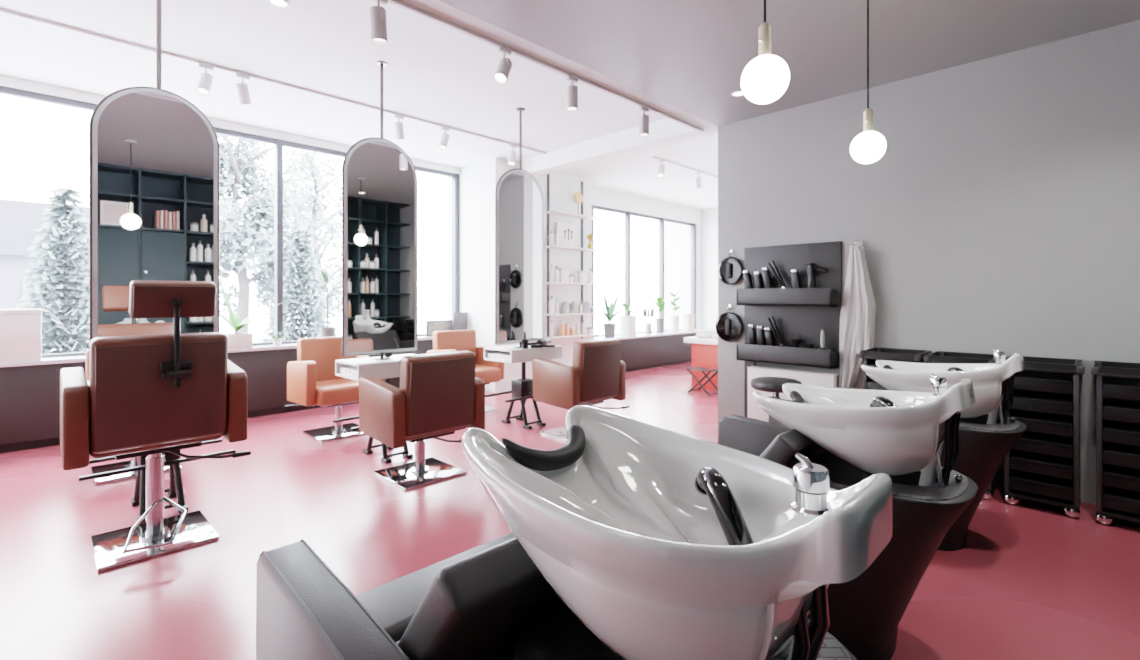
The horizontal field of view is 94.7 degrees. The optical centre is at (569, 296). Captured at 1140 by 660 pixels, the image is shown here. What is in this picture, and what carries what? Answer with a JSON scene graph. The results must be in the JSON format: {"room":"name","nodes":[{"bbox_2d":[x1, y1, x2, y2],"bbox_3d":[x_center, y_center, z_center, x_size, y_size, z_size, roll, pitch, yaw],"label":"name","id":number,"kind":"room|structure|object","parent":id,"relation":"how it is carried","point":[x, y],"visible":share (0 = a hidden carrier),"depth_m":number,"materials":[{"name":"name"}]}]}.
{"room":"salon","nodes":[
{"label":"salon","id":0,"kind":"room"},
{"bbox_2d":[0,75,459,173],"bbox_3d":[-3.900,-0.275,4.875,6.580,2.950,0.230,0,0,-45],"label":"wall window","id":1,"kind":"structure","parent":0,"point":[6,81],"depth_m":5.24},
{"bbox_2d":[0,86,458,357],"bbox_3d":[-3.857,-0.575,4.833,6.560,2.190,0.090,0,0,-45],"label":"window","id":2,"kind":"structure","parent":1,"relation":"in","point":[278,144],"depth_m":5.56,"materials":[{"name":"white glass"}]},
{"bbox_2d":[0,0,717,209],"bbox_3d":[-0.711,-1.800,5.590,12.300,0.100,4.090,0,0,-45],"label":"ceiling","id":3,"kind":"structure","parent":0,"point":[434,72],"depth_m":4.15,"materials":[{"name":"paint"}]},
{"bbox_2d":[0,8,545,153],"bbox_3d":[-2.729,-1.739,3.917,6.880,0.022,0.034,0,0,-45],"label":"track","id":4,"kind":"object","parent":3,"relation":"attached to","point":[2,11],"visible":1,"depth_m":4.01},
{"bbox_2d":[196,64,212,95],"bbox_3d":[-2.721,-1.614,3.913,0.085,0.227,0.132,0,0,-4],"label":"track spotlight","id":5,"kind":"object","parent":4,"relation":"hanging from","point":[205,81],"visible":1,"depth_m":3.90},
{"bbox_2d":[236,73,250,104],"bbox_3d":[-2.551,-1.614,4.103,0.080,0.227,0.121,0,0,8],"label":"track spotlight","id":6,"kind":"object","parent":4,"relation":"hanging from","point":[242,88],"visible":1,"depth_m":4.08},
{"bbox_2d":[394,115,403,139],"bbox_3d":[-1.632,-1.615,5.019,0.082,0.226,0.108,0,0,11],"label":"track spotlight","id":7,"kind":"object","parent":4,"relation":"hanging from","point":[399,132],"visible":1,"depth_m":4.99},
{"bbox_2d":[439,127,449,149],"bbox_3d":[-1.284,-1.614,5.359,0.122,0.227,0.096,0,0,-45],"label":"track spotlight","id":8,"kind":"object","parent":4,"relation":"hanging from","point":[444,140],"visible":1,"depth_m":5.33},
{"bbox_2d":[508,145,515,165],"bbox_3d":[-0.659,-1.615,5.981,0.083,0.227,0.118,0,0,12],"label":"track spotlight","id":9,"kind":"object","parent":4,"relation":"hanging from","point":[512,154],"visible":1,"depth_m":5.96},
{"bbox_2d":[268,0,289,7],"bbox_3d":[-1.725,-1.745,3.111,0.116,0.010,0.116,0,0,-45],"label":"recessed light","id":10,"kind":"object","parent":3,"relation":"in","point":[278,3],"visible":1,"depth_m":3.12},
{"bbox_2d":[388,0,703,132],"bbox_3d":[-1.216,-1.529,2.404,6.880,0.022,0.034,0,0,-45],"label":"track","id":11,"kind":"object","parent":3,"relation":"attached to","point":[399,3],"visible":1,"depth_m":3.33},
{"bbox_2d":[369,0,387,43],"bbox_3d":[-0.969,-1.406,2.656,0.082,0.225,0.101,0,0,5],"label":"track spotlight","id":12,"kind":"object","parent":11,"relation":"hanging from","point":[378,21],"visible":1,"depth_m":2.63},
{"bbox_2d":[494,46,511,84],"bbox_3d":[-0.407,-1.406,3.202,0.086,0.225,0.149,0,0,16],"label":"track spotlight","id":13,"kind":"object","parent":11,"relation":"hanging from","point":[504,67],"visible":1,"depth_m":3.18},
{"bbox_2d":[566,76,577,111],"bbox_3d":[0.014,-1.408,3.635,0.084,0.220,0.080,0,0,-3],"label":"track spotlight","id":14,"kind":"object","parent":11,"relation":"hanging from","point":[571,90],"visible":1,"depth_m":3.60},
{"bbox_2d":[639,106,648,136],"bbox_3d":[0.594,-1.408,4.214,0.084,0.220,0.080,0,0,-3],"label":"track spotlight","id":15,"kind":"object","parent":11,"relation":"hanging from","point":[643,119],"visible":1,"depth_m":4.18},
{"bbox_2d":[653,156,717,178],"bbox_3d":[2.047,-1.739,7.534,2.850,0.022,0.034,0,0,-45],"label":"track","id":16,"kind":"object","parent":3,"relation":"attached to","point":[654,157],"visible":0.56,"depth_m":7.01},
{"bbox_2d":[657,160,664,177],"bbox_3d":[1.155,-1.615,6.633,0.088,0.226,0.144,0,0,20],"label":"track spotlight","id":17,"kind":"object","parent":16,"relation":"hanging from","point":[661,169],"visible":1,"depth_m":6.61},
{"bbox_2d":[448,157,591,392],"bbox_3d":[-0.693,-0.275,7.580,1.780,2.950,1.100,0,0,-45],"label":"wall pillar","id":18,"kind":"structure","parent":0,"point":[478,181],"depth_m":7.04,"materials":[{"name":"paint"}]},
{"bbox_2d":[545,174,598,338],"bbox_3d":[0.035,-0.540,7.389,0.900,2.280,0.200,0,0,-45],"label":"wall shelving","id":19,"kind":"object","parent":18,"relation":"attached to","point":[581,216],"visible":0.88,"depth_m":7.18,"materials":[{"name":"white plastic"}]},
{"bbox_2d":[558,268,568,281],"bbox_3d":[-0.099,-0.300,7.255,0.152,0.200,0.102,0,0,-45],"label":"carton","id":20,"kind":"object","parent":19,"relation":"on","point":[563,272],"visible":0.68,"depth_m":7.21,"materials":[{"name":"white cardboard"}]},
{"bbox_2d":[556,222,573,246],"bbox_3d":[-0.062,-0.860,7.359,0.340,0.340,0.029,0,0,-45],"label":"print","id":21,"kind":"object","parent":19,"relation":"on","point":[565,232],"visible":0.96,"depth_m":7.35,"materials":[{"name":"white paper"}]},
{"bbox_2d":[561,301,569,313],"bbox_3d":[-0.064,0.144,7.276,0.122,0.171,0.122,0,0,-45],"label":"glass canister","id":22,"kind":"object","parent":19,"relation":"on","point":[565,307],"visible":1,"depth_m":7.22,"materials":[{"name":"white glass"}]},
{"bbox_2d":[574,192,582,213],"bbox_3d":[0.120,-1.327,7.460,0.170,0.335,0.080,0,0,-45],"label":"paddle","id":23,"kind":"object","parent":19,"relation":"on","point":[578,198],"visible":0.73,"depth_m":7.45,"materials":[{"name":"brown wood"}]},
{"bbox_2d":[576,271,585,282],"bbox_3d":[0.156,-0.285,7.510,0.122,0.170,0.102,0,0,-45],"label":"carton","id":24,"kind":"object","parent":19,"relation":"on","point":[581,275],"visible":0.8,"depth_m":7.46,"materials":[{"name":"white cardboard"}]},
{"bbox_2d":[0,362,1139,659],"bbox_3d":[0.513,1.250,4.366,12.300,0.100,7.550,0,0,-45],"label":"floor","id":25,"kind":"structure","parent":0,"point":[1030,580],"depth_m":2.50,"materials":[{"name":"pink plastic"}]},
{"bbox_2d":[85,350,181,484],"bbox_3d":[-3.041,0.782,3.673,0.675,0.836,0.595,0,0,-45],"label":"chair","id":26,"kind":"object","parent":25,"relation":"on","point":[132,462],"visible":0.09,"depth_m":3.61,"materials":[{"name":"beige leather"}]},
{"bbox_2d":[60,280,250,571],"bbox_3d":[-2.019,0.563,2.567,0.675,1.275,0.633,0,0,-45],"label":"chair","id":27,"kind":"object","parent":25,"relation":"on","point":[150,395],"visible":1,"depth_m":2.39,"materials":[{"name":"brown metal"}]},
{"bbox_2d":[79,381,235,522],"bbox_3d":[-2.348,0.835,2.998,0.680,0.730,0.410,0,0,-45],"label":"table","id":28,"kind":"object","parent":25,"relation":"on","point":[175,476],"visible":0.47,"depth_m":2.96,"materials":[{"name":"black metal"}]},
{"bbox_2d":[89,0,219,342],"bbox_3d":[-2.348,-0.641,2.998,0.589,2.217,0.080,0,0,-45],"label":"arched mirror","id":29,"kind":"object","parent":28,"relation":"on","point":[154,155],"visible":0.83,"depth_m":2.96,"materials":[{"name":"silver metal"}]},
{"bbox_2d":[98,92,213,336],"bbox_3d":[-2.348,-0.381,2.998,0.528,1.560,0.022,0,0,-45],"label":"mirror glass","id":30,"kind":"object","parent":29,"relation":"attached to","point":[156,149],"depth_m":2.97,"materials":[{"name":"white"}]},
{"bbox_2d":[0,336,432,452],"bbox_3d":[-3.739,0.850,4.715,6.580,0.700,0.215,0,0,-45],"label":"wall","id":31,"kind":"structure","parent":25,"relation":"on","point":[29,390],"depth_m":4.21,"materials":[{"name":"paint"}]},
{"bbox_2d":[0,309,41,362],"bbox_3d":[-4.451,0.297,3.999,0.608,0.405,0.178,0,0,-45],"label":"storage box","id":32,"kind":"object","parent":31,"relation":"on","point":[20,329],"visible":1,"depth_m":4.07,"materials":[{"name":"white plastic"}]},
{"bbox_2d":[220,282,286,348],"bbox_3d":[-3.204,0.166,5.269,0.746,0.668,0.486,0,0,-45],"label":"potted plant","id":33,"kind":"object","parent":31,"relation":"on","point":[236,340],"visible":0.81,"depth_m":5.15,"materials":[{"name":"green plant"}]},
{"bbox_2d":[264,330,291,345],"bbox_3d":[-3.018,0.421,5.423,0.268,0.159,0.214,0,0,-45],"label":"trailing plant","id":34,"kind":"object","parent":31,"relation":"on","point":[277,341],"visible":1,"depth_m":5.41,"materials":[{"name":"green plant"}]},
{"bbox_2d":[308,268,341,336],"bbox_3d":[-2.679,0.091,5.820,0.455,0.819,0.190,0,0,-45],"label":"potted plant","id":35,"kind":"object","parent":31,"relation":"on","point":[327,331],"visible":0.87,"depth_m":5.80,"materials":[{"name":"green plant"}]},
{"bbox_2d":[426,320,452,336],"bbox_3d":[-1.682,0.400,6.773,0.380,0.200,0.027,0,0,-45],"label":"framed picture","id":36,"kind":"object","parent":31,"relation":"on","point":[432,326],"visible":0.76,"depth_m":6.74},
{"bbox_2d":[453,312,467,329],"bbox_3d":[-1.456,0.350,6.915,0.220,0.300,0.062,0,0,-45],"label":"display board","id":37,"kind":"object","parent":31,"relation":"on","point":[460,319],"visible":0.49,"depth_m":6.89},
{"bbox_2d":[285,336,384,442],"bbox_3d":[-2.065,0.782,4.649,0.675,0.836,0.595,0,0,-45],"label":"chair","id":38,"kind":"object","parent":25,"relation":"on","point":[312,380],"visible":0.77,"depth_m":4.54,"materials":[{"name":"orange leather"}]},
{"bbox_2d":[333,354,416,463],"bbox_3d":[-1.386,0.835,3.988,0.680,0.730,0.410,0,0,-45],"label":"table","id":39,"kind":"object","parent":25,"relation":"on","point":[354,369],"visible":0.55,"depth_m":3.83,"materials":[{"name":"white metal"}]},
{"bbox_2d":[340,366,356,376],"bbox_3d":[-1.514,0.546,3.860,0.222,0.045,0.360,0,0,-45],"label":"drawer","id":40,"kind":"object","parent":39,"relation":"on","point":[345,371],"depth_m":3.83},
{"bbox_2d":[342,61,417,359],"bbox_3d":[-1.411,-0.641,3.935,0.589,2.217,0.080,0,0,-45],"label":"arched mirror","id":41,"kind":"object","parent":39,"relation":"on","point":[380,181],"visible":1,"depth_m":3.91,"materials":[{"name":"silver metal"}]},
{"bbox_2d":[348,141,414,352],"bbox_3d":[-1.411,-0.381,3.935,0.528,1.560,0.022,0,0,-45],"label":"mirror glass","id":42,"kind":"object","parent":41,"relation":"attached to","point":[381,175],"depth_m":3.92,"materials":[{"name":"white"}]},
{"bbox_2d":[359,351,484,490],"bbox_3d":[-0.997,0.782,3.546,0.675,0.836,0.595,0,0,-45],"label":"chair","id":43,"kind":"object","parent":25,"relation":"on","point":[439,394],"visible":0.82,"depth_m":3.35,"materials":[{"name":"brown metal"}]},
{"bbox_2d":[426,329,503,411],"bbox_3d":[-1.110,0.782,5.604,0.675,0.836,0.595,0,0,-45],"label":"chair","id":44,"kind":"object","parent":25,"relation":"on","point":[488,371],"visible":0.29,"depth_m":5.65,"materials":[{"name":"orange leather"}]},
{"bbox_2d":[484,345,561,428],"bbox_3d":[-0.438,0.835,4.964,0.680,0.730,0.410,0,0,-45],"label":"table","id":45,"kind":"object","parent":25,"relation":"on","point":[522,389],"visible":0.84,"depth_m":4.88,"materials":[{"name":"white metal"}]},
{"bbox_2d":[488,352,509,360],"bbox_3d":[-0.566,0.546,4.836,0.222,0.045,0.360,0,0,-45],"label":"drawer","id":46,"kind":"object","parent":45,"relation":"on","point":[492,356],"depth_m":4.79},
{"bbox_2d":[495,107,543,347],"bbox_3d":[-0.460,-0.641,4.886,0.589,2.217,0.080,0,0,-45],"label":"arched mirror","id":47,"kind":"object","parent":45,"relation":"on","point":[519,199],"visible":1,"depth_m":4.86,"materials":[{"name":"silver metal"}]},
{"bbox_2d":[499,172,542,340],"bbox_3d":[-0.460,-0.381,4.886,0.528,1.560,0.022,0,0,-45],"label":"mirror glass","id":48,"kind":"object","parent":47,"relation":"attached to","point":[520,194],"depth_m":4.87,"materials":[{"name":"white"}]},
{"bbox_2d":[528,338,550,345],"bbox_3d":[-0.295,0.432,5.045,0.181,0.076,0.221,0,0,22],"label":"hair dryer","id":49,"kind":"object","parent":45,"relation":"on","point":[544,341],"visible":0.84,"depth_m":4.99,"materials":[{"name":"black plastic"}]},
{"bbox_2d":[256,405,892,659],"bbox_3d":[-0.013,0.703,0.989,0.765,0.994,1.058,0,0,-45],"label":"shampoo station","id":50,"kind":"object","parent":25,"relation":"on","point":[629,539],"visible":1,"depth_m":0.80,"materials":[{"name":"ceramic"}]},
{"bbox_2d":[461,405,892,659],"bbox_3d":[0.136,0.357,0.839,0.439,0.303,0.636,0,0,-45],"label":"basin","id":51,"kind":"object","parent":50,"relation":"in","point":[665,544],"depth_m":0.69,"materials":[{"name":"ceramic"}]},
{"bbox_2d":[532,338,629,440],"bbox_3d":[0.078,0.782,4.593,0.675,0.836,0.595,0,0,-45],"label":"chair","id":52,"kind":"object","parent":25,"relation":"on","point":[597,372],"visible":0.85,"depth_m":4.37,"materials":[{"name":"leather"}]},
{"bbox_2d":[592,329,715,371],"bbox_3d":[1.513,0.917,9.171,3.590,0.565,0.390,0,0,-45],"label":"radiator cover","id":53,"kind":"object","parent":25,"relation":"on","point":[641,351],"visible":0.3,"depth_m":8.88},
{"bbox_2d":[599,293,624,337],"bbox_3d":[0.663,0.279,8.282,0.381,0.712,0.681,0,0,24],"label":"potted plant","id":54,"kind":"object","parent":53,"relation":"on","point":[609,328],"visible":1,"depth_m":8.23,"materials":[{"name":"green plant"}]},
{"bbox_2d":[618,303,639,336],"bbox_3d":[0.943,0.365,8.557,0.556,0.541,0.583,0,0,-45],"label":"potted plant","id":55,"kind":"object","parent":53,"relation":"on","point":[627,322],"visible":0.97,"depth_m":8.49,"materials":[{"name":"green plant"}]},
{"bbox_2d":[643,308,653,333],"bbox_3d":[1.350,0.414,8.986,0.191,0.442,0.199,0,0,-45],"label":"vase","id":56,"kind":"object","parent":53,"relation":"on","point":[648,328],"visible":0.98,"depth_m":8.95,"materials":[{"name":"white ceramic"}]},
{"bbox_2d":[651,296,668,332],"bbox_3d":[1.577,0.308,9.219,0.292,0.653,0.292,0,0,30],"label":"potted plant","id":57,"kind":"object","parent":53,"relation":"on","point":[659,321],"visible":1,"depth_m":9.19,"materials":[{"name":"green plant"}]},
{"bbox_2d":[667,290,681,331],"bbox_3d":[1.909,0.247,9.579,0.331,0.776,0.350,0,0,-5],"label":"potted plant","id":58,"kind":"object","parent":53,"relation":"on","point":[674,319],"visible":0.98,"depth_m":9.52,"materials":[{"name":"green plant"}]},
{"bbox_2d":[682,314,694,330],"bbox_3d":[2.227,0.475,9.864,0.202,0.320,0.142,0,0,-45],"label":"carton","id":59,"kind":"object","parent":53,"relation":"on","point":[688,320],"visible":1,"depth_m":9.81,"materials":[{"name":"white cardboard"}]},
{"bbox_2d":[684,336,717,389],"bbox_3d":[2.284,0.870,7.248,1.440,0.660,0.740,0,0,-45],"label":"counter","id":60,"kind":"object","parent":25,"relation":"on","point":[704,351],"depth_m":6.87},
{"bbox_2d":[684,336,717,344],"bbox_3d":[2.284,0.575,7.248,1.440,0.070,0.740,0,0,-45],"label":"countertop","id":61,"kind":"structure","parent":60,"relation":"on","point":[710,341],"depth_m":6.83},
{"bbox_2d":[696,329,712,338],"bbox_3d":[1.768,0.485,6.887,0.200,0.110,0.170,0,0,-45],"label":"folded towel","id":62,"kind":"object","parent":60,"relation":"on","point":[705,334],"visible":0.88,"depth_m":6.82,"materials":[{"name":"fabric"}]},
{"bbox_2d":[687,366,717,395],"bbox_3d":[1.669,1.044,6.534,0.324,0.311,0.286,0,0,45],"label":"folding stool","id":63,"kind":"object","parent":25,"relation":"on","point":[698,368],"visible":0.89,"depth_m":6.52,"materials":[{"name":"black metal"}]},
{"bbox_2d":[750,377,801,397],"bbox_3d":[1.446,0.889,3.654,0.501,0.622,0.479,0,0,-8],"label":"round stool","id":64,"kind":"object","parent":25,"relation":"on","point":[766,384],"visible":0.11,"depth_m":3.60,"materials":[{"name":"black leather"}]},
{"bbox_2d":[747,366,836,421],"bbox_3d":[1.768,0.894,4.221,0.074,0.612,0.690,0,0,-45],"label":"radiator","id":65,"kind":"object","parent":25,"relation":"on","point":[755,411],"visible":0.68,"depth_m":4.27,"materials":[{"name":"white metal"}]},
{"bbox_2d":[747,366,836,376],"bbox_3d":[1.768,0.595,4.221,0.074,0.014,0.690,0,0,-45],"label":"grille","id":66,"kind":"object","parent":65,"relation":"attached to","point":[778,371],"depth_m":4.21,"materials":[{"name":"white plastic"}]},
{"bbox_2d":[718,373,977,659],"bbox_3d":[0.867,0.723,1.961,0.765,0.954,1.037,0,0,-45],"label":"shampoo station","id":67,"kind":"object","parent":25,"relation":"on","point":[855,434],"visible":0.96,"depth_m":1.65,"materials":[{"name":"ceramic"}]},
{"bbox_2d":[753,373,975,475],"bbox_3d":[1.003,0.414,1.825,0.439,0.336,0.637,0,0,-45],"label":"basin","id":68,"kind":"object","parent":67,"relation":"in","point":[862,432],"depth_m":1.65,"materials":[{"name":"ceramic"}]},
{"bbox_2d":[859,347,930,389],"bbox_3d":[2.213,0.782,3.564,0.370,0.835,0.352,0,0,-45],"label":"trolley","id":69,"kind":"object","parent":25,"relation":"on","point":[870,356],"visible":0.12,"depth_m":3.52,"materials":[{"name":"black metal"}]},
{"bbox_2d":[861,347,930,361],"bbox_3d":[2.217,0.390,3.567,0.360,0.050,0.334,0,0,-45],"label":"tray","id":70,"kind":"object","parent":69,"relation":"on","point":[894,354],"depth_m":3.50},
{"bbox_2d":[769,349,1026,550],"bbox_3d":[1.705,0.723,2.750,0.765,0.954,1.037,0,0,-45],"label":"shampoo station","id":71,"kind":"object","parent":25,"relation":"on","point":[987,433],"visible":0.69,"depth_m":2.41,"materials":[{"name":"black ceramic"}]},
{"bbox_2d":[861,349,1024,417],"bbox_3d":[1.841,0.414,2.614,0.439,0.336,0.637,0,0,-45],"label":"basin","id":72,"kind":"object","parent":71,"relation":"in","point":[993,383],"depth_m":2.43,"materials":[{"name":"ceramic"}]},
{"bbox_2d":[924,351,998,498],"bbox_3d":[2.475,0.782,3.302,0.370,0.835,0.352,0,0,-45],"label":"trolley","id":73,"kind":"object","parent":25,"relation":"on","point":[938,356],"visible":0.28,"depth_m":3.25,"materials":[{"name":"black metal"}]},
{"bbox_2d":[926,351,994,362],"bbox_3d":[2.478,0.390,3.306,0.360,0.050,0.334,0,0,-45],"label":"tray","id":74,"kind":"object","parent":73,"relation":"on","point":[938,356],"depth_m":3.27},
{"bbox_2d":[1004,355,1084,517],"bbox_3d":[2.736,0.782,3.041,0.370,0.835,0.352,0,0,-45],"label":"trolley","id":75,"kind":"object","parent":25,"relation":"on","point":[1041,465],"visible":0.91,"depth_m":2.94,"materials":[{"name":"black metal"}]},
{"bbox_2d":[1005,355,1082,374],"bbox_3d":[2.740,0.390,3.044,0.360,0.050,0.334,0,0,-45],"label":"tray","id":76,"kind":"object","parent":75,"relation":"on","point":[1040,364],"depth_m":2.93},
{"bbox_2d":[1091,360,1139,524],"bbox_3d":[3.002,0.782,2.775,0.370,0.835,0.352,0,0,-45],"label":"trolley","id":77,"kind":"object","parent":25,"relation":"on","point":[1120,423],"visible":1,"depth_m":2.73,"materials":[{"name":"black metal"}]},
{"bbox_2d":[1093,360,1139,378],"bbox_3d":[3.005,0.390,2.779,0.360,0.050,0.334,0,0,-45],"label":"tray","id":78,"kind":"object","parent":77,"relation":"on","point":[1100,368],"depth_m":2.75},
{"bbox_2d":[515,118,705,176],"bbox_3d":[0.315,-1.655,5.908,0.200,0.190,2.690,0,0,-45],"label":"ceiling beam","id":79,"kind":"structure","parent":0,"point":[665,131],"depth_m":5.71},
{"bbox_2d":[665,208,717,329],"bbox_3d":[3.514,-0.275,9.815,0.150,2.950,4.090,0,0,-45],"label":"wall","id":80,"kind":"structure","parent":0,"point":[675,234],"depth_m":10.57,"materials":[{"name":"paint"}]},
{"bbox_2d":[592,186,700,328],"bbox_3d":[1.287,-0.275,9.398,3.590,2.950,0.230,0,0,-45],"label":"alcove window","id":81,"kind":"structure","parent":80,"relation":"in","point":[601,197],"depth_m":9.83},
{"bbox_2d":[592,205,695,336],"bbox_3d":[1.393,-0.400,9.405,3.070,2.120,0.090,0,0,-45],"label":"window","id":82,"kind":"structure","parent":81,"relation":"in","point":[627,215],"depth_m":9.55,"materials":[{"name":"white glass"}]},
{"bbox_2d":[439,0,1139,125],"bbox_3d":[0.085,-1.695,1.046,7.000,0.310,3.460,0,0,-45],"label":"ceiling","id":83,"kind":"structure","parent":0,"point":[689,56],"depth_m":3.10,"materials":[{"name":"paint"}]},
{"bbox_2d":[741,0,789,103],"bbox_3d":[0.668,-1.103,1.800,0.158,0.874,0.158,0,0,-45],"label":"pendant lamp","id":84,"kind":"object","parent":83,"relation":"hanging from","point":[766,77],"visible":1,"depth_m":1.75,"materials":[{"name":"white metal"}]},
{"bbox_2d":[758,22,771,55],"bbox_3d":[0.661,-0.878,1.792,0.064,0.121,0.043,0,0,-45],"label":"socket","id":85,"kind":"object","parent":84,"relation":"attached to","point":[765,29],"depth_m":1.78,"materials":[{"name":"beige metal"}]},
{"bbox_2d":[850,0,885,163],"bbox_3d":[1.485,-1.103,2.616,0.158,0.874,0.158,0,0,-45],"label":"pendant lamp","id":86,"kind":"object","parent":83,"relation":"hanging from","point":[869,146],"visible":1,"depth_m":2.58,"materials":[{"name":"white glass"}]},
{"bbox_2d":[863,108,872,131],"bbox_3d":[1.478,-0.878,2.609,0.064,0.121,0.043,0,0,-45],"label":"socket","id":87,"kind":"object","parent":86,"relation":"attached to","point":[868,113],"depth_m":2.60,"materials":[{"name":"beige metal"}]},
{"bbox_2d":[718,20,1139,503],"bbox_3d":[2.613,-0.325,3.574,0.150,3.050,3.460,0,0,-45],"label":"wall","id":88,"kind":"structure","parent":0,"point":[999,210],"depth_m":3.43,"materials":[{"name":"paint"}]},
{"bbox_2d":[402,0,717,135],"bbox_3d":[-1.138,-1.645,2.411,7.200,0.210,0.200,0,0,-45],"label":"trim","id":89,"kind":"structure","parent":88,"relation":"attached to","point":[436,7],"depth_m":3.38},
{"bbox_2d":[715,304,742,341],"bbox_3d":[1.403,0.230,4.637,0.059,0.334,0.264,0,0,-45],"label":"mirror","id":90,"kind":"object","parent":88,"relation":"hanging from","point":[728,326],"visible":1,"depth_m":4.62,"materials":[{"name":"black plastic"}]},
{"bbox_2d":[717,249,743,284],"bbox_3d":[1.411,-0.265,4.628,0.059,0.314,0.244,0,0,-45],"label":"mirror","id":91,"kind":"object","parent":88,"relation":"hanging from","point":[730,269],"visible":1,"depth_m":4.61,"materials":[{"name":"black plastic"}]},
{"bbox_2d":[737,241,841,416],"bbox_3d":[1.745,0.388,4.230,0.150,1.625,0.785,0,0,-45],"label":"shelf","id":92,"kind":"object","parent":88,"relation":"attached to","point":[806,311],"visible":0.95,"depth_m":4.19,"materials":[{"name":"metal"}]},
{"bbox_2d":[743,270,753,288],"bbox_3d":[1.516,-0.143,4.460,0.086,0.180,0.050,0,0,45],"label":"hair clipper","id":93,"kind":"object","parent":92,"relation":"on","point":[748,281],"visible":0.81,"depth_m":4.44,"materials":[{"name":"black plastic"}]},
{"bbox_2d":[748,324,756,344],"bbox_3d":[1.541,0.320,4.434,0.064,0.179,0.050,0,0,45],"label":"hair clipper","id":94,"kind":"object","parent":92,"relation":"on","point":[751,330],"visible":0.84,"depth_m":4.42,"materials":[{"name":"black plastic"}]},
{"bbox_2d":[754,271,762,288],"bbox_3d":[1.580,-0.136,4.395,0.070,0.164,0.050,0,0,45],"label":"hair clipper","id":95,"kind":"object","parent":92,"relation":"on","point":[758,280],"visible":0.77,"depth_m":4.38,"materials":[{"name":"black plastic"}]},
{"bbox_2d":[757,326,765,344],"bbox_3d":[1.596,0.325,4.379,0.067,0.171,0.050,0,0,45],"label":"hair clipper","id":96,"kind":"object","parent":92,"relation":"on","point":[761,339],"visible":0.81,"depth_m":4.36,"materials":[{"name":"black plastic"}]},
{"bbox_2d":[762,267,772,287],"bbox_3d":[1.633,-0.152,4.342,0.084,0.196,0.050,0,0,45],"label":"hair clipper","id":97,"kind":"object","parent":92,"relation":"on","point":[766,274],"visible":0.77,"depth_m":4.32,"materials":[{"name":"black plastic"}]},
{"bbox_2d":[764,327,774,345],"bbox_3d":[1.647,0.330,4.328,0.078,0.164,0.050,0,0,45],"label":"hair clipper","id":98,"kind":"object","parent":92,"relation":"on","point":[768,332],"visible":0.89,"depth_m":4.31,"materials":[{"name":"black plastic"}]},
{"bbox_2d":[767,316,783,345],"bbox_3d":[1.681,0.285,4.295,0.127,0.251,0.032,0,0,45],"label":"hair straightener","id":99,"kind":"object","parent":92,"relation":"on","point":[778,338],"visible":0.86,"depth_m":4.28,"materials":[{"name":"black plastic"}]},
{"bbox_2d":[768,261,786,287],"bbox_3d":[1.690,-0.175,4.285,0.149,0.243,0.032,0,0,45],"label":"hair straightener","id":100,"kind":"object","parent":92,"relation":"on","point":[780,280],"visible":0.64,"depth_m":4.27,"materials":[{"name":"black plastic"}]},
{"bbox_2d":[789,333,802,347],"bbox_3d":[1.800,0.353,4.176,0.104,0.130,0.104,0,0,-45],"label":"diffuser","id":101,"kind":"object","parent":92,"relation":"on","point":[795,342],"visible":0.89,"depth_m":4.15,"materials":[{"name":"black plastic"}]},
{"bbox_2d":[789,339,802,347],"bbox_3d":[1.800,0.378,4.176,0.104,0.080,0.104,0,0,-45],"label":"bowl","id":102,"kind":"object","parent":101,"relation":"on","point":[795,342],"depth_m":4.15,"materials":[{"name":"black plastic"}]},
{"bbox_2d":[791,269,801,287],"bbox_3d":[1.800,-0.140,4.175,0.075,0.172,0.050,0,0,45],"label":"hair clipper","id":103,"kind":"object","parent":92,"relation":"on","point":[795,276],"visible":0.79,"depth_m":4.16,"materials":[{"name":"black plastic"}]},
{"bbox_2d":[807,263,826,287],"bbox_3d":[1.909,-0.154,4.066,0.090,0.215,0.159,0,0,-45],"label":"hair dryer","id":104,"kind":"object","parent":92,"relation":"on","point":[812,268],"visible":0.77,"depth_m":4.07,"materials":[{"name":"black plastic"}]},
{"bbox_2d":[839,241,875,388],"bbox_3d":[2.121,0.144,3.877,0.118,1.119,0.257,0,0,-45],"label":"robe","id":105,"kind":"object","parent":88,"relation":"hanging from","point":[858,309],"visible":0.94,"depth_m":3.88,"materials":[{"name":"fabric"}]},
{"label":"outside","id":106,"kind":"structure","parent":0,"visible":0},
{"bbox_2d":[51,305,658,350],"bbox_3d":[-23.547,1.650,44.760,110.000,0.100,83.400,0,0,-45],"label":"ground","id":107,"kind":"structure","parent":106,"point":[425,312],"depth_m":37.33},
{"bbox_2d":[0,199,88,344],"bbox_3d":[-22.274,-0.700,15.910,13.600,4.600,6.600,0,0,-45],"label":"house","id":108,"kind":"structure","parent":107,"relation":"on","point":[18,219],"depth_m":16.44,"materials":[{"name":"white"}]},
{"bbox_2d":[13,188,88,353],"bbox_3d":[-8.544,-0.070,8.919,2.040,3.572,1.913,0,0,-37],"label":"spruce tree","id":109,"kind":"object","parent":107,"relation":"on","point":[50,243],"visible":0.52,"depth_m":8.80,"materials":[{"name":"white plant"}]},
{"bbox_2d":[217,134,325,332],"bbox_3d":[-7.948,-1.482,12.761,4.112,6.181,3.658,0,0,-45],"label":"broad tree","id":110,"kind":"object","parent":107,"relation":"on","point":[253,229],"visible":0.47,"depth_m":12.54,"materials":[{"name":"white plant"}]},
{"bbox_2d":[248,149,342,324],"bbox_3d":[-8.597,-1.820,17.772,4.086,6.859,5.138,0,0,15],"label":"broad tree","id":111,"kind":"object","parent":107,"relation":"on","point":[317,214],"visible":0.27,"depth_m":17.11,"materials":[{"name":"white plant"}]},
{"bbox_2d":[259,229,336,341],"bbox_3d":[-6.216,0.065,12.155,1.835,3.266,1.836,0,0,21],"label":"spruce tree","id":112,"kind":"object","parent":107,"relation":"on","point":[298,251],"visible":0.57,"depth_m":12.01,"materials":[{"name":"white plant"}]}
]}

